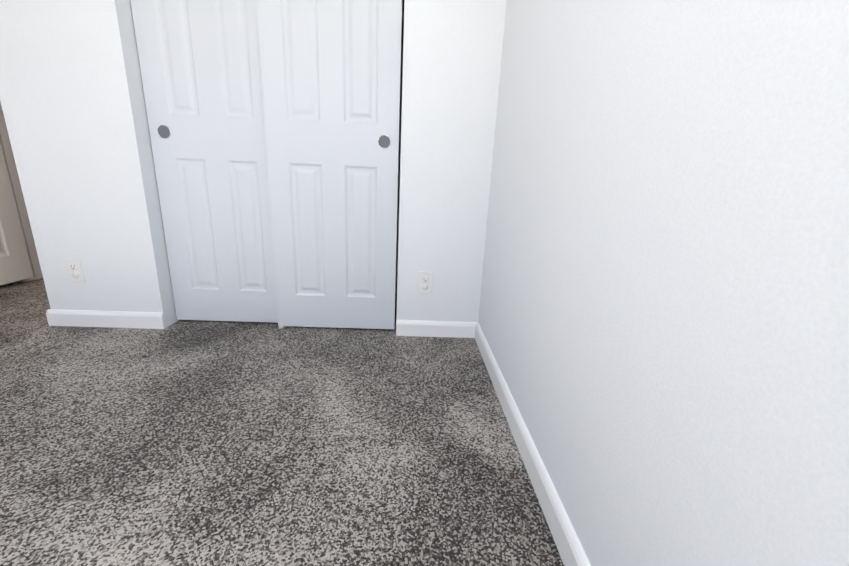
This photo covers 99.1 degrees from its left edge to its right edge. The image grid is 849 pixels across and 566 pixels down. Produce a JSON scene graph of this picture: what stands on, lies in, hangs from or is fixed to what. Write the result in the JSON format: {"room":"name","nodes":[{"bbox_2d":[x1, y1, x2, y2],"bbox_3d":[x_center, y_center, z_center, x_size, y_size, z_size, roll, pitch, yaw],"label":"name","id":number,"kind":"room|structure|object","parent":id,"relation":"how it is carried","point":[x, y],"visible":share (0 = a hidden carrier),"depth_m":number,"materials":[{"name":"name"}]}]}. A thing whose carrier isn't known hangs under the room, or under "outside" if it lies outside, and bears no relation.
{"room":"empty bedroom","nodes":[
{"label":"empty bedroom","id":0,"kind":"room"},
{"bbox_2d":[0,0,506,326],"bbox_3d":[-0.738,-0.954,1.602,2.130,2.450,0.145,2,15,-2],"label":"wall","id":1,"kind":"structure","parent":0,"point":[72,100],"depth_m":1.60,"materials":[{"name":"white paint"}]},
{"bbox_2d":[46,310,51,325],"bbox_3d":[-1.868,0.074,2.146,0.014,0.083,0.740,2,15,-2],"label":"baseboard","id":2,"kind":"structure","parent":1,"relation":"attached to","point":[49,319],"depth_m":1.79,"materials":[{"name":"paint"}]},
{"bbox_2d":[65,259,84,281],"bbox_3d":[-1.681,-0.059,1.739,0.070,0.114,0.012,2,15,-2],"label":"electrical outlet","id":3,"kind":"object","parent":1,"relation":"attached to","point":[75,270],"visible":1,"depth_m":1.74,"materials":[{"name":"white plastic"}]},
{"bbox_2d":[48,309,165,328],"bbox_3d":[-1.570,0.181,1.807,0.522,0.083,0.014,2,15,-2],"label":"baseboard","id":4,"kind":"structure","parent":1,"relation":"attached to","point":[60,317],"depth_m":1.80,"materials":[{"name":"paint"}]},
{"bbox_2d":[418,272,432,293],"bbox_3d":[0.004,0.000,1.805,0.070,0.114,0.012,2,15,-2],"label":"electrical outlet","id":5,"kind":"object","parent":1,"relation":"attached to","point":[425,282],"visible":1,"depth_m":1.80,"materials":[{"name":"white plastic"}]},
{"bbox_2d":[396,320,471,337],"bbox_3d":[0.045,0.237,1.870,0.382,0.083,0.014,2,15,-2],"label":"baseboard","id":6,"kind":"structure","parent":1,"relation":"attached to","point":[420,328],"depth_m":1.86,"materials":[{"name":"paint"}]},
{"bbox_2d":[0,278,563,565],"bbox_3d":[-2.263,0.435,1.032,5.355,0.060,5.855,2,15,-2],"label":"floor","id":7,"kind":"structure","parent":0,"point":[203,443],"depth_m":1.04,"materials":[{"name":"carpet"}]},
{"bbox_2d":[278,323,285,328],"bbox_3d":[-0.748,0.212,1.929,0.024,0.030,0.098,2,15,-2],"label":"floor guide","id":8,"kind":"object","parent":7,"relation":"on","point":[281,326],"visible":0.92,"depth_m":1.88,"materials":[{"name":"white plastic"}]},
{"bbox_2d":[395,0,404,293],"bbox_3d":[-0.701,-1.140,2.290,2.015,2.450,0.115,2,15,-2],"label":"wall","id":9,"kind":"structure","parent":0,"point":[402,39],"depth_m":2.31,"materials":[{"name":"white paint"}]},
{"bbox_2d":[478,0,848,565],"bbox_3d":[0.426,-0.512,0.184,0.115,2.450,4.570,2,15,-2],"label":"wall","id":10,"kind":"structure","parent":0,"point":[663,320],"depth_m":0.48,"materials":[{"name":"white paint"}]},
{"bbox_2d":[472,322,590,565],"bbox_3d":[0.320,0.722,0.144,0.014,0.083,3.614,2,15,-2],"label":"baseboard","id":11,"kind":"structure","parent":10,"relation":"attached to","point":[568,544],"depth_m":0.94,"materials":[{"name":"paint"}]},
{"bbox_3d":[-2.333,-1.197,2.226,1.025,2.450,0.115,2,15,-2],"label":"wall","id":12,"kind":"structure","parent":0,"visible":0},
{"bbox_2d":[0,144,32,284],"bbox_3d":[-2.616,-0.916,1.825,0.147,2.032,0.795,2,15,-2],"label":"entry door","id":13,"kind":"structure","parent":12,"relation":"in","point":[15,265],"depth_m":2.31,"materials":[{"name":"paint"}]},
{"bbox_2d":[0,101,42,280],"bbox_3d":[-2.274,-1.022,2.276,0.824,2.091,0.115,2,15,-2],"label":"door frame","id":14,"kind":"structure","parent":12,"relation":"attached to","point":[7,151],"depth_m":2.40,"materials":[{"name":"paint"}]},
{"bbox_3d":[-0.641,-1.767,1.391,1.166,0.012,0.105,2,15,-2],"label":"closet track","id":15,"kind":"object","parent":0,"visible":0},
{"bbox_2d":[130,0,277,322],"bbox_3d":[-0.976,-0.786,1.673,0.579,2.045,0.038,2,15,-2],"label":"sliding closet door","id":16,"kind":"structure","parent":15,"relation":"hanging from","point":[200,64],"depth_m":1.70,"materials":[{"name":"paint"}]},
{"bbox_2d":[256,0,401,328],"bbox_3d":[-0.418,-0.755,1.651,0.606,2.045,0.038,2,15,-2],"label":"sliding closet door","id":17,"kind":"structure","parent":15,"relation":"hanging from","point":[331,73],"depth_m":1.68,"materials":[{"name":"paint"}]}
]}

